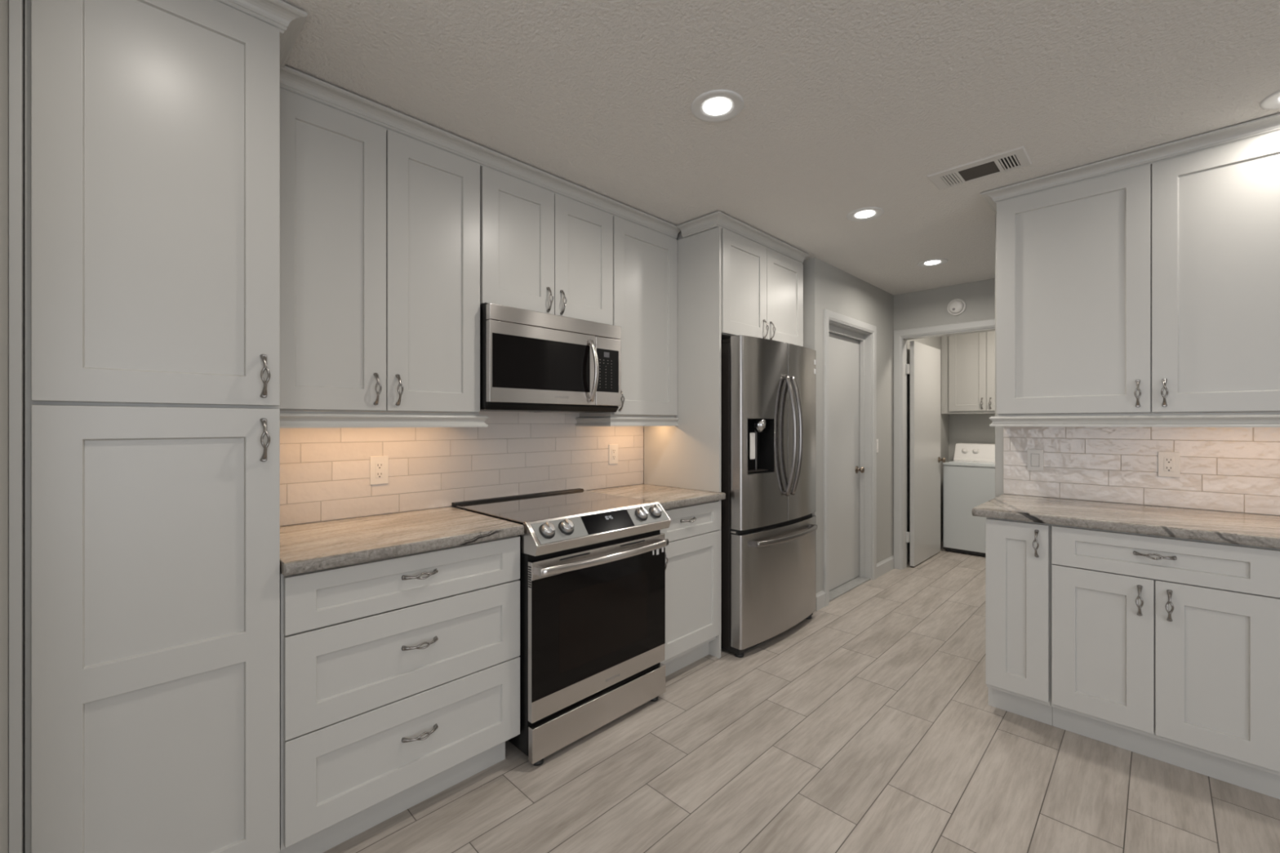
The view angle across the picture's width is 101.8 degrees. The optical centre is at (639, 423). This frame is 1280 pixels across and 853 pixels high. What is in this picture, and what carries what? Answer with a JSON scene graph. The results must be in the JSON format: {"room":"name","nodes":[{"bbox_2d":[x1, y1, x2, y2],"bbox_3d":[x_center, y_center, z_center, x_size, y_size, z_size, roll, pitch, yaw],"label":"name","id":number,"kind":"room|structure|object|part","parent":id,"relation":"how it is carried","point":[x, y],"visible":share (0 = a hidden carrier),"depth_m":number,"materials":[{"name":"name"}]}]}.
{"room":"kitchen","nodes":[
{"label":"kitchen","id":0,"kind":"room"},
{"bbox_2d":[0,0,8,852],"bbox_3d":[-1.479,0.075,1.151,1.020,2.510,0.121,0,0,45],"label":"wall","id":1,"kind":"structure","parent":0,"point":[3,3],"depth_m":1.08,"materials":[{"name":"grey paint"}]},
{"bbox_2d":[8,0,24,852],"bbox_3d":[-1.470,0.076,1.242,0.305,2.507,0.020,0,0,45],"label":"trim","id":2,"kind":"structure","parent":1,"relation":"attached to","point":[15,7],"depth_m":1.14,"materials":[{"name":"grey paint"}]},
{"bbox_2d":[282,332,855,526],"bbox_3d":[-0.724,0.075,2.700,0.100,2.510,10.800,0,0,45],"label":"wall","id":3,"kind":"structure","parent":0,"point":[829,332],"depth_m":3.14,"materials":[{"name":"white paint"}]},
{"bbox_2d":[279,88,488,427],"bbox_3d":[-1.042,-0.548,2.074,0.330,1.129,0.806,0,0,45],"label":"upper cabinet","id":4,"kind":"object","parent":3,"relation":"attached to","point":[380,228],"visible":0.96,"depth_m":1.94,"materials":[{"name":"grey paint"}]},
{"bbox_3d":[-1.098,-0.581,1.845,0.020,1.065,0.372,0,0,45],"label":"door","id":5,"kind":"part","parent":4,"relation":"part of","materials":[{"name":"grey paint"}]},
{"bbox_3d":[-0.976,-0.128,1.932,0.036,0.121,0.023,0,0,45],"label":"handle","id":6,"kind":"part","parent":4,"relation":"part of","materials":[{"name":"silver metal"}]},
{"bbox_3d":[-1.050,-0.013,2.082,0.306,0.059,0.806,0,0,45],"label":"light rail","id":7,"kind":"part","parent":4,"relation":"part of","materials":[{"name":"grey paint"}]},
{"bbox_3d":[-0.920,-0.128,1.988,0.036,0.121,0.023,0,0,45],"label":"handle","id":8,"kind":"part","parent":4,"relation":"part of","materials":[{"name":"silver metal"}]},
{"bbox_3d":[-0.829,-0.581,2.114,0.020,1.065,0.380,0,0,45],"label":"door","id":9,"kind":"part","parent":4,"relation":"part of","materials":[{"name":"grey paint"}]},
{"bbox_2d":[280,411,643,526],"bbox_3d":[-0.712,0.158,2.636,0.008,0.466,2.072,0,0,45],"label":"tile backsplash","id":10,"kind":"structure","parent":3,"relation":"attached to","point":[325,472],"depth_m":2.43,"materials":[{"name":"grey tile"}]},
{"bbox_2d":[369,455,388,484],"bbox_3d":[-1.113,0.200,2.223,0.009,0.120,0.074,0,0,45],"label":"wall outlet","id":11,"kind":"object","parent":10,"relation":"attached to","point":[379,465],"visible":1,"depth_m":2.22,"materials":[{"name":"white plastic"}]},
{"bbox_2d":[375,462,383,478],"bbox_3d":[-1.111,0.200,2.220,0.002,0.066,0.033,0,0,45],"label":"receptacle","id":12,"kind":"object","parent":11,"relation":"attached to","point":[379,465],"depth_m":2.22,"materials":[{"name":"white plastic"}]},
{"bbox_2d":[608,444,617,464],"bbox_3d":[-0.162,0.188,3.176,0.009,0.120,0.074,0,0,45],"label":"wall outlet","id":13,"kind":"object","parent":10,"relation":"attached to","point":[612,448],"visible":1,"depth_m":3.17,"materials":[{"name":"white plastic"}]},
{"bbox_2d":[611,448,615,459],"bbox_3d":[-0.160,0.188,3.174,0.002,0.066,0.033,0,0,45],"label":"receptacle","id":14,"kind":"object","parent":13,"relation":"attached to","point":[613,451],"depth_m":3.17,"materials":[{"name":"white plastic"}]},
{"bbox_2d":[280,65,680,239],"bbox_3d":[-0.594,-1.145,2.518,0.337,0.066,2.071,0,0,45],"label":"crown molding","id":15,"kind":"structure","parent":3,"relation":"attached to","point":[292,81],"depth_m":2.14,"materials":[{"name":"grey paint"}]},
{"bbox_2d":[480,165,613,324],"bbox_3d":[-0.507,-0.815,2.610,0.330,0.596,0.768,0,0,45],"label":"upper cabinet","id":16,"kind":"object","parent":3,"relation":"attached to","point":[542,251],"visible":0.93,"depth_m":2.46,"materials":[{"name":"grey paint"}]},
{"bbox_3d":[-0.554,-0.817,2.390,0.020,0.593,0.378,0,0,45],"label":"door","id":17,"kind":"part","parent":16,"relation":"part of","materials":[{"name":"grey paint"}]},
{"bbox_3d":[-0.430,-0.591,2.479,0.036,0.121,0.023,0,0,45],"label":"handle","id":18,"kind":"part","parent":16,"relation":"part of","materials":[{"name":"silver metal"}]},
{"bbox_2d":[480,302,621,413],"bbox_3d":[-0.473,-0.286,2.576,0.412,0.459,0.764,0,0,45],"label":"microwave","id":19,"kind":"object","parent":16,"relation":"attached to","point":[531,361],"visible":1,"depth_m":2.41,"materials":[{"name":"silver metal"}]},
{"bbox_3d":[-0.440,-0.265,2.419,0.030,0.348,0.586,0,0,45],"label":"door","id":20,"kind":"part","parent":19,"relation":"part of","materials":[{"name":"silver metal"}]},
{"bbox_3d":[-0.228,-0.260,2.570,0.058,0.316,0.025,0,0,45],"label":"handle","id":21,"kind":"part","parent":19,"relation":"part of","materials":[{"name":"silver metal"}]},
{"bbox_3d":[-0.170,-0.265,2.689,0.030,0.348,0.174,0,0,45],"label":"control panel","id":22,"kind":"part","parent":19,"relation":"part of","materials":[{"name":"silver metal"}]},
{"bbox_3d":[-0.374,-0.591,2.535,0.036,0.121,0.023,0,0,45],"label":"handle","id":23,"kind":"part","parent":16,"relation":"part of","materials":[{"name":"silver metal"}]},
{"bbox_3d":[-0.284,-0.817,2.660,0.020,0.593,0.377,0,0,45],"label":"door","id":24,"kind":"part","parent":16,"relation":"part of","materials":[{"name":"grey paint"}]},
{"bbox_2d":[575,216,678,426],"bbox_3d":[-0.061,-0.548,3.057,0.330,1.129,0.556,0,0,45],"label":"upper cabinet","id":25,"kind":"object","parent":3,"relation":"attached to","point":[645,260],"visible":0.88,"depth_m":2.97,"materials":[{"name":"grey paint"}]},
{"bbox_3d":[-0.101,-0.125,2.809,0.036,0.121,0.023,0,0,45],"label":"handle","id":26,"kind":"part","parent":25,"relation":"part of","materials":[{"name":"silver metal"}]},
{"bbox_3d":[-0.070,-0.013,3.065,0.306,0.059,0.556,0,0,45],"label":"light rail","id":27,"kind":"part","parent":25,"relation":"part of","materials":[{"name":"grey paint"}]},
{"bbox_3d":[0.038,-0.581,2.983,0.020,1.065,0.518,0,0,45],"label":"door","id":28,"kind":"part","parent":25,"relation":"part of","materials":[{"name":"grey paint"}]},
{"bbox_2d":[676,210,808,346],"bbox_3d":[0.576,-0.844,3.472,0.645,0.658,1.046,0,0,45],"label":"upper cabinet","id":29,"kind":"object","parent":3,"relation":"attached to","point":[762,274],"visible":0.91,"depth_m":3.22,"materials":[{"name":"grey paint"}]},
{"bbox_3d":[0.697,-1.144,3.351,0.302,0.058,1.046,0,0,45],"label":"crown moulding","id":30,"kind":"part","parent":29,"relation":"part of","materials":[{"name":"grey paint"}]},
{"bbox_3d":[0.632,-0.816,3.139,0.020,0.595,0.468,0,0,45],"label":"door","id":31,"kind":"part","parent":29,"relation":"part of","materials":[{"name":"grey paint"}]},
{"bbox_3d":[0.788,-0.591,3.260,0.036,0.121,0.023,0,0,45],"label":"handle","id":32,"kind":"part","parent":29,"relation":"part of","materials":[{"name":"silver metal"}]},
{"bbox_3d":[0.844,-0.591,3.317,0.036,0.121,0.023,0,0,45],"label":"handle","id":33,"kind":"part","parent":29,"relation":"part of","materials":[{"name":"silver metal"}]},
{"bbox_3d":[0.966,-0.816,3.474,0.020,0.595,0.471,0,0,45],"label":"door","id":34,"kind":"part","parent":29,"relation":"part of","materials":[{"name":"grey paint"}]},
{"bbox_2d":[280,0,1279,295],"bbox_3d":[1.435,-1.230,0.546,6.200,0.100,11.000,0,0,45],"label":"ceiling","id":35,"kind":"structure","parent":0,"point":[850,105],"depth_m":1.83,"materials":[{"name":"white paint"}]},
{"bbox_2d":[690,89,743,122],"bbox_3d":[0.288,-1.178,1.938,0.196,0.008,0.196,0,0,45],"label":"recessed light","id":36,"kind":"object","parent":35,"relation":"in","point":[718,109],"visible":1,"depth_m":1.93,"materials":[{"name":"white"}]},
{"bbox_2d":[846,207,884,221],"bbox_3d":[1.269,-1.178,2.936,0.196,0.008,0.196,0,0,45],"label":"recessed light","id":37,"kind":"object","parent":35,"relation":"in","point":[864,214],"visible":1,"depth_m":2.92,"materials":[{"name":"white"}]},
{"bbox_2d":[917,257,947,266],"bbox_3d":[2.146,-1.178,3.819,0.196,0.008,0.196,0,0,45],"label":"recessed light","id":38,"kind":"object","parent":35,"relation":"in","point":[932,262],"visible":1,"depth_m":3.81,"materials":[{"name":"white"}]},
{"bbox_2d":[926,146,1032,190],"bbox_3d":[1.573,-1.177,2.421,0.379,0.006,0.212,0,0,45],"label":"ceiling vent","id":39,"kind":"object","parent":35,"relation":"in","point":[1017,157],"visible":1,"depth_m":2.40,"materials":[{"name":"white metal"}]},
{"bbox_2d":[957,161,999,181],"bbox_3d":[1.582,-1.177,2.429,0.142,0.004,0.138,0,0,45],"label":"grille","id":40,"kind":"object","parent":39,"relation":"attached to","point":[986,169],"depth_m":2.43,"materials":[{"name":"grey metal"}]},
{"bbox_2d":[1259,89,1279,109],"bbox_3d":[2.361,-1.178,1.854,0.196,0.008,0.196,0,0,45],"label":"recessed light","id":41,"kind":"object","parent":35,"relation":"in","point":[1272,101],"visible":1,"depth_m":1.91,"materials":[{"name":"white"}]},
{"bbox_2d":[322,542,1279,852],"bbox_3d":[1.435,1.390,0.546,6.000,0.120,10.800,0,0,45],"label":"floor","id":42,"kind":"structure","parent":0,"point":[868,724],"depth_m":1.96,"materials":[{"name":"grey tile"}]},
{"bbox_2d":[24,0,307,852],"bbox_3d":[-1.365,0.079,1.528,0.643,2.503,0.529,0,0,45],"label":"pantry cabinet","id":43,"kind":"object","parent":42,"relation":"on","point":[152,127],"visible":1,"depth_m":1.29,"materials":[{"name":"grey paint"}]},
{"bbox_3d":[-1.187,0.586,1.316,0.020,1.252,0.458,0,0,45],"label":"door","id":44,"kind":"part","parent":43,"relation":"part of","materials":[{"name":"grey paint"}]},
{"bbox_3d":[-1.187,-0.582,1.316,0.020,1.063,0.458,0,0,45],"label":"door","id":45,"kind":"part","parent":43,"relation":"part of","materials":[{"name":"grey paint"}]},
{"bbox_3d":[-1.244,-1.143,1.407,0.301,0.059,0.529,0,0,45],"label":"crown moulding","id":46,"kind":"part","parent":43,"relation":"part of","materials":[{"name":"grey paint"}]},
{"bbox_3d":[-1.034,0.046,1.434,0.036,0.121,0.023,0,0,45],"label":"handle","id":47,"kind":"part","parent":43,"relation":"part of","materials":[{"name":"silver metal"}]},
{"bbox_3d":[-1.034,-0.131,1.434,0.036,0.121,0.023,0,0,45],"label":"handle","id":48,"kind":"part","parent":43,"relation":"part of","materials":[{"name":"silver metal"}]},
{"bbox_2d":[279,535,519,852],"bbox_3d":[-0.946,0.881,1.957,0.631,0.898,0.778,0,0,45],"label":"base cabinet","id":49,"kind":"object","parent":42,"relation":"on","point":[400,676],"visible":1,"depth_m":1.69,"materials":[{"name":"grey paint"}]},
{"bbox_2d":[280,506,524,576],"bbox_3d":[-0.943,0.411,1.954,0.627,0.038,0.778,0,0,45],"label":"countertop","id":50,"kind":"structure","parent":49,"relation":"on","point":[322,545],"depth_m":1.82,"materials":[{"name":"stone"}]},
{"bbox_3d":[-0.745,0.523,1.760,0.020,0.166,0.770,0,0,45],"label":"drawer","id":51,"kind":"part","parent":49,"relation":"part of","materials":[{"name":"grey paint"}]},
{"bbox_3d":[-0.745,0.757,1.760,0.020,0.294,0.770,0,0,45],"label":"drawer","id":52,"kind":"part","parent":49,"relation":"part of","materials":[{"name":"grey paint"}]},
{"bbox_3d":[-0.745,1.059,1.760,0.020,0.300,0.770,0,0,45],"label":"drawer","id":53,"kind":"part","parent":49,"relation":"part of","materials":[{"name":"grey paint"}]},
{"bbox_3d":[-0.734,0.510,1.748,0.036,0.023,0.121,0,0,45],"label":"handle","id":54,"kind":"part","parent":49,"relation":"part of","materials":[{"name":"silver metal"}]},
{"bbox_3d":[-0.734,0.743,1.748,0.036,0.023,0.121,0,0,45],"label":"handle","id":55,"kind":"part","parent":49,"relation":"part of","materials":[{"name":"silver metal"}]},
{"bbox_3d":[-0.734,1.046,1.748,0.036,0.023,0.121,0,0,45],"label":"handle","id":56,"kind":"part","parent":49,"relation":"part of","materials":[{"name":"silver metal"}]},
{"bbox_2d":[451,488,671,765],"bbox_3d":[-0.357,0.852,2.463,0.734,0.957,0.766,0,0,45],"label":"electric range","id":57,"kind":"object","parent":42,"relation":"on","point":[592,579],"visible":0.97,"depth_m":2.20,"materials":[{"name":"silver metal"}]},
{"bbox_3d":[-0.603,0.382,2.709,0.040,0.018,0.766,0,0,45],"label":"trim","id":58,"kind":"part","parent":57,"relation":"part of","materials":[{"name":"black ceramic"}]},
{"bbox_3d":[-0.362,0.414,2.032,0.063,0.064,0.061,0,0,-12],"label":"knob","id":59,"kind":"part","parent":57,"relation":"part of","materials":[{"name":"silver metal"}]},
{"bbox_2d":[456,490,654,523],"bbox_3d":[-0.396,0.387,2.503,0.620,0.006,0.760,0,0,45],"label":"cooktop","id":60,"kind":"object","parent":57,"relation":"in","point":[556,505],"depth_m":2.42,"materials":[{"name":"black glass"}]},
{"bbox_3d":[-0.297,0.414,2.097,0.063,0.064,0.061,0,0,-12],"label":"knob","id":61,"kind":"part","parent":57,"relation":"part of","materials":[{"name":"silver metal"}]},
{"bbox_3d":[-0.158,0.445,2.266,0.115,0.125,0.760,0,0,45],"label":"control panel","id":62,"kind":"part","parent":57,"relation":"part of","materials":[{"name":"silver metal"}]},
{"bbox_3d":[-0.156,0.840,2.264,0.028,0.614,0.756,0,0,45],"label":"oven door","id":63,"kind":"part","parent":57,"relation":"part of","materials":[{"name":"silver metal"}]},
{"bbox_3d":[-0.153,1.234,2.261,0.030,0.132,0.756,0,0,45],"label":"storage drawer","id":64,"kind":"part","parent":57,"relation":"part of","materials":[{"name":"silver metal"}]},
{"bbox_3d":[-0.146,0.834,2.254,0.003,0.465,0.757,0,0,45],"label":"glass","id":65,"kind":"part","parent":57,"relation":"part of","materials":[{"name":"black glass"}]},
{"bbox_3d":[-0.122,0.568,2.230,0.070,0.033,0.724,0,0,45],"label":"handle","id":66,"kind":"part","parent":57,"relation":"part of","materials":[{"name":"silver metal"}]},
{"bbox_3d":[0.006,0.414,2.402,0.063,0.064,0.061,0,0,-12],"label":"knob","id":67,"kind":"part","parent":57,"relation":"part of","materials":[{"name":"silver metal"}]},
{"bbox_3d":[0.073,0.414,2.468,0.063,0.064,0.061,0,0,-12],"label":"knob","id":68,"kind":"part","parent":57,"relation":"part of","materials":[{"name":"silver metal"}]},
{"bbox_2d":[660,500,720,676],"bbox_3d":[0.069,0.881,2.966,0.641,0.898,0.540,0,0,45],"label":"base cabinet","id":69,"kind":"object","parent":42,"relation":"on","point":[693,550],"visible":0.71,"depth_m":2.79,"materials":[{"name":"grey paint"}]},
{"bbox_2d":[586,484,725,509],"bbox_3d":[0.070,0.411,2.970,0.627,0.038,0.546,0,0,45],"label":"countertop","id":70,"kind":"structure","parent":69,"relation":"on","point":[668,497],"depth_m":2.88,"materials":[{"name":"stone"}]},
{"bbox_2d":[644,226,720,492],"bbox_3d":[0.243,-0.361,3.161,0.599,1.504,0.018,0,0,45],"label":"panel","id":71,"kind":"object","parent":70,"relation":"on","point":[687,455],"visible":0.76,"depth_m":3.06,"materials":[{"name":"grey paint"}]},
{"bbox_3d":[0.121,0.687,2.591,0.036,0.121,0.023,0,0,45],"label":"handle","id":72,"kind":"part","parent":69,"relation":"part of","materials":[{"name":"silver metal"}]},
{"bbox_3d":[0.263,0.510,2.745,0.036,0.023,0.121,0,0,45],"label":"handle","id":73,"kind":"part","parent":69,"relation":"part of","materials":[{"name":"silver metal"}]},
{"bbox_3d":[0.266,0.521,2.771,0.020,0.162,0.535,0,0,45],"label":"drawer","id":74,"kind":"part","parent":69,"relation":"part of","materials":[{"name":"grey paint"}]},
{"bbox_3d":[0.240,0.881,3.163,0.606,0.898,0.018,0,0,45],"label":"panel","id":75,"kind":"part","parent":69,"relation":"part of","materials":[{"name":"grey paint"}]},
{"bbox_2d":[720,334,817,657],"bbox_3d":[0.692,0.417,3.436,0.787,1.826,0.910,0,0,45],"label":"refrigerator","id":76,"kind":"object","parent":42,"relation":"on","point":[769,526],"visible":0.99,"depth_m":3.06,"materials":[{"name":"silver metal"}]},
{"bbox_3d":[0.689,0.154,3.092,0.012,0.248,0.016,0,0,45],"label":"lever","id":77,"kind":"part","parent":76,"relation":"part of","materials":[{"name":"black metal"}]},
{"bbox_3d":[0.713,0.053,3.091,0.111,1.099,0.452,0,0,45],"label":"door","id":78,"kind":"part","parent":76,"relation":"part of","materials":[{"name":"silver metal"}]},
{"bbox_3d":[0.875,0.953,3.253,0.111,0.643,0.910,0,0,45],"label":"freezer drawer","id":79,"kind":"part","parent":76,"relation":"part of","materials":[{"name":"silver metal"}]},
{"bbox_3d":[0.929,0.690,3.200,0.091,0.033,0.730,0,0,45],"label":"handle","id":80,"kind":"part","parent":76,"relation":"part of","materials":[{"name":"silver metal"}]},
{"bbox_3d":[0.917,0.074,3.163,0.083,0.740,0.033,0,0,45],"label":"handle","id":81,"kind":"part","parent":76,"relation":"part of","materials":[{"name":"silver metal"}]},
{"bbox_3d":[0.965,0.074,3.211,0.083,0.740,0.033,0,0,45],"label":"handle","id":82,"kind":"part","parent":76,"relation":"part of","materials":[{"name":"silver metal"}]},
{"bbox_3d":[1.036,0.053,3.415,0.111,1.099,0.452,0,0,45],"label":"door","id":83,"kind":"part","parent":76,"relation":"part of","materials":[{"name":"silver metal"}]},
{"bbox_2d":[829,576,870,601],"bbox_3d":[1.627,1.324,4.185,0.132,0.012,0.815,0,0,45],"label":"threshold","id":84,"kind":"object","parent":42,"relation":"on","point":[855,582],"depth_m":4.19,"materials":[{"name":"white wood"}]},
{"bbox_2d":[942,443,995,555],"bbox_3d":[3.616,0.776,5.391,0.686,1.108,0.660,0,0,45],"label":"washing machine","id":85,"kind":"object","parent":42,"relation":"on","point":[969,480],"visible":0.57,"depth_m":5.28,"materials":[{"name":"white metal"}]},
{"bbox_3d":[3.520,0.404,5.295,0.584,0.008,0.330,0,0,45],"label":"lid","id":86,"kind":"part","parent":85,"relation":"part of","materials":[{"name":"white metal"}]},
{"bbox_2d":[985,517,1052,725],"bbox_3d":[1.894,0.881,2.539,0.238,0.898,0.683,0,0,45],"label":"base cabinet","id":87,"kind":"object","parent":42,"relation":"on","point":[1018,553],"visible":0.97,"depth_m":2.32,"materials":[{"name":"grey paint"}]},
{"bbox_3d":[1.719,0.524,2.257,0.023,0.121,0.036,0,0,45],"label":"handle","id":88,"kind":"part","parent":87,"relation":"part of","materials":[{"name":"silver metal"}]},
{"bbox_2d":[1050,524,1279,799],"bbox_3d":[2.208,0.881,2.226,0.646,0.898,0.683,0,0,45],"label":"base cabinet","id":89,"kind":"object","parent":42,"relation":"on","point":[1164,649],"visible":0.98,"depth_m":1.98,"materials":[{"name":"grey paint"}]},
{"bbox_3d":[1.883,0.905,2.129,0.312,0.596,0.020,0,0,45],"label":"door","id":90,"kind":"part","parent":89,"relation":"part of","materials":[{"name":"grey paint"}]},
{"bbox_2d":[971,493,1279,549],"bbox_3d":[2.187,0.411,2.247,1.158,0.038,0.673,0,0,45],"label":"countertop","id":91,"kind":"structure","parent":89,"relation":"on","point":[1228,527],"depth_m":2.17,"materials":[{"name":"stone"}]},
{"bbox_3d":[1.948,0.694,2.029,0.023,0.121,0.036,0,0,45],"label":"handle","id":92,"kind":"part","parent":89,"relation":"part of","materials":[{"name":"silver metal"}]},
{"bbox_3d":[1.983,0.512,2.006,0.121,0.023,0.036,0,0,45],"label":"handle","id":93,"kind":"part","parent":89,"relation":"part of","materials":[{"name":"silver metal"}]},
{"bbox_3d":[1.996,0.521,2.016,0.632,0.162,0.020,0,0,45],"label":"drawer","id":94,"kind":"part","parent":89,"relation":"part of","materials":[{"name":"grey paint"}]},
{"bbox_3d":[2.006,0.694,1.971,0.023,0.121,0.036,0,0,45],"label":"handle","id":95,"kind":"part","parent":89,"relation":"part of","materials":[{"name":"silver metal"}]},
{"bbox_3d":[2.108,0.905,1.904,0.316,0.596,0.020,0,0,45],"label":"door","id":96,"kind":"part","parent":89,"relation":"part of","materials":[{"name":"grey paint"}]},
{"bbox_2d":[802,257,948,593],"bbox_3d":[2.172,0.075,5.069,0.655,2.510,3.255,0,0,45],"label":"wall","id":97,"kind":"structure","parent":0,"point":[825,286],"depth_m":4.50,"materials":[{"name":"grey paint"}]},
{"bbox_2d":[815,590,825,610],"bbox_3d":[1.295,1.272,3.740,0.014,0.115,0.135,0,0,45],"label":"baseboard","id":98,"kind":"structure","parent":97,"relation":"attached to","point":[820,596],"depth_m":3.73,"materials":[{"name":"grey paint"}]},
{"bbox_2d":[829,333,864,591],"bbox_3d":[1.617,0.303,4.194,0.101,2.022,0.809,0,0,45],"label":"door","id":99,"kind":"structure","parent":97,"relation":"in","point":[844,353],"depth_m":4.27,"materials":[{"name":"grey paint"}]},
{"bbox_3d":[1.873,0.395,4.424,0.063,0.062,0.062,0,0,45],"label":"knob","id":100,"kind":"part","parent":99,"relation":"part of","materials":[{"name":"silver metal"}]},
{"bbox_2d":[823,309,876,606],"bbox_3d":[1.641,0.249,4.171,0.141,2.161,0.961,0,0,45],"label":"trim","id":101,"kind":"structure","parent":97,"relation":"attached to","point":[836,323],"depth_m":4.43,"materials":[{"name":"grey paint"}]},
{"bbox_2d":[876,439,878,452],"bbox_3d":[2.048,0.195,4.499,0.010,0.115,0.060,0,0,45],"label":"light switch","id":102,"kind":"object","parent":97,"relation":"attached to","point":[877,439],"visible":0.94,"depth_m":4.50,"materials":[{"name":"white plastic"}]},
{"bbox_2d":[876,555,894,577],"bbox_3d":[2.181,1.272,4.628,0.014,0.115,0.446,0,0,45],"label":"baseboard","id":103,"kind":"structure","parent":97,"relation":"attached to","point":[886,565],"depth_m":4.62,"materials":[{"name":"grey paint"}]},
{"bbox_2d":[906,341,946,566],"bbox_3d":[2.782,0.280,5.072,0.163,2.076,0.860,0,0,45],"label":"door","id":104,"kind":"structure","parent":97,"relation":"in","point":[924,367],"depth_m":4.99,"materials":[{"name":"grey paint"}]},
{"bbox_3d":[3.078,0.373,5.298,0.063,0.062,0.062,0,0,45],"label":"knob","id":105,"kind":"part","parent":104,"relation":"part of","materials":[{"name":"silver metal"}]},
{"bbox_2d":[893,278,995,330],"bbox_3d":[3.161,0.075,4.046,2.500,2.510,0.115,0,0,45],"label":"wall","id":106,"kind":"structure","parent":0,"point":[925,308],"depth_m":4.51,"materials":[{"name":"grey paint"}]},
{"bbox_2d":[893,318,995,569],"bbox_3d":[2.719,0.240,4.476,0.983,2.180,0.133,0,0,45],"label":"trim","id":107,"kind":"structure","parent":106,"relation":"attached to","point":[900,337],"depth_m":4.75,"materials":[{"name":"grey paint"}]},
{"bbox_2d":[946,298,966,315],"bbox_3d":[2.680,-0.988,4.413,0.140,0.140,0.045,0,0,45],"label":"smoke detector","id":108,"kind":"object","parent":106,"relation":"attached to","point":[955,307],"visible":1,"depth_m":4.40,"materials":[{"name":"white plastic"}]},
{"bbox_2d":[948,413,995,462],"bbox_3d":[4.169,0.075,5.411,2.000,2.510,0.050,0,0,45],"label":"wall","id":109,"kind":"structure","parent":0,"point":[962,428],"depth_m":5.84,"materials":[{"name":"grey paint"}]},
{"bbox_2d":[941,330,995,413],"bbox_3d":[3.853,-0.587,5.435,1.202,0.966,0.355,0,0,45],"label":"laundry cabinet","id":110,"kind":"object","parent":109,"relation":"attached to","point":[967,360],"visible":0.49,"depth_m":5.58,"materials":[{"name":"grey paint"}]},
{"bbox_3d":[3.513,-0.586,5.585,0.348,0.908,0.020,0,0,45],"label":"door","id":111,"kind":"part","parent":110,"relation":"part of","materials":[{"name":"grey paint"}]},
{"bbox_3d":[3.762,-0.586,5.337,0.348,0.908,0.020,0,0,45],"label":"door","id":112,"kind":"part","parent":110,"relation":"part of","materials":[{"name":"grey paint"}]},
{"bbox_2d":[995,213,1276,515],"bbox_3d":[3.554,0.075,1.455,4.284,2.510,0.120,0,0,45],"label":"wall partition","id":113,"kind":"structure","parent":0,"point":[998,429],"depth_m":2.92,"materials":[{"name":"grey paint"}]},
{"bbox_2d":[980,113,1279,427],"bbox_3d":[2.290,-0.581,2.369,1.188,1.194,0.364,0,0,45],"label":"upper cabinet","id":114,"kind":"object","parent":113,"relation":"attached to","point":[1141,288],"visible":1,"depth_m":2.26,"materials":[{"name":"grey paint"}]},
{"bbox_3d":[2.018,-0.585,2.457,0.560,1.074,0.020,0,0,45],"label":"door","id":115,"kind":"part","parent":114,"relation":"part of","materials":[{"name":"grey paint"}]},
{"bbox_3d":[2.290,-1.150,2.369,1.188,0.052,0.364,0,0,45],"label":"crown moulding","id":116,"kind":"part","parent":114,"relation":"part of","materials":[{"name":"grey paint"}]},
{"bbox_3d":[2.312,-0.013,2.371,1.158,0.059,0.331,0,0,45],"label":"light rail","id":117,"kind":"part","parent":114,"relation":"part of","materials":[{"name":"grey paint"}]},
{"bbox_3d":[2.171,-0.131,2.269,0.023,0.121,0.036,0,0,45],"label":"handle","id":118,"kind":"part","parent":114,"relation":"part of","materials":[{"name":"silver metal"}]},
{"bbox_3d":[2.229,-0.131,2.212,0.023,0.121,0.036,0,0,45],"label":"handle","id":119,"kind":"part","parent":114,"relation":"part of","materials":[{"name":"silver metal"}]},
{"bbox_3d":[2.418,-0.585,2.058,0.561,1.074,0.020,0,0,45],"label":"door","id":120,"kind":"part","parent":114,"relation":"part of","materials":[{"name":"grey paint"}]},
{"bbox_2d":[1003,426,1279,515],"bbox_3d":[2.425,0.158,2.490,1.143,0.466,0.008,0,0,45],"label":"tile backsplash","id":121,"kind":"structure","parent":113,"relation":"attached to","point":[1235,469],"depth_m":2.48,"materials":[{"name":"grey tile"}]},
{"bbox_2d":[1026,448,1043,471],"bbox_3d":[2.117,0.197,2.787,0.070,0.115,0.010,0,0,45],"label":"light switch","id":122,"kind":"object","parent":121,"relation":"attached to","point":[1034,457],"visible":1,"depth_m":2.79,"materials":[{"name":"white plastic"}]},
{"bbox_2d":[1158,451,1179,477],"bbox_3d":[2.472,0.192,2.433,0.072,0.118,0.009,0,0,45],"label":"wall outlet","id":123,"kind":"object","parent":121,"relation":"attached to","point":[1168,461],"visible":1,"depth_m":2.43,"materials":[{"name":"white plastic"}]},
{"bbox_2d":[1164,457,1173,471],"bbox_3d":[2.470,0.192,2.430,0.033,0.066,0.002,0,0,45],"label":"receptacle","id":124,"kind":"object","parent":123,"relation":"attached to","point":[1168,461],"depth_m":2.43,"materials":[{"name":"white plastic"}]}
]}

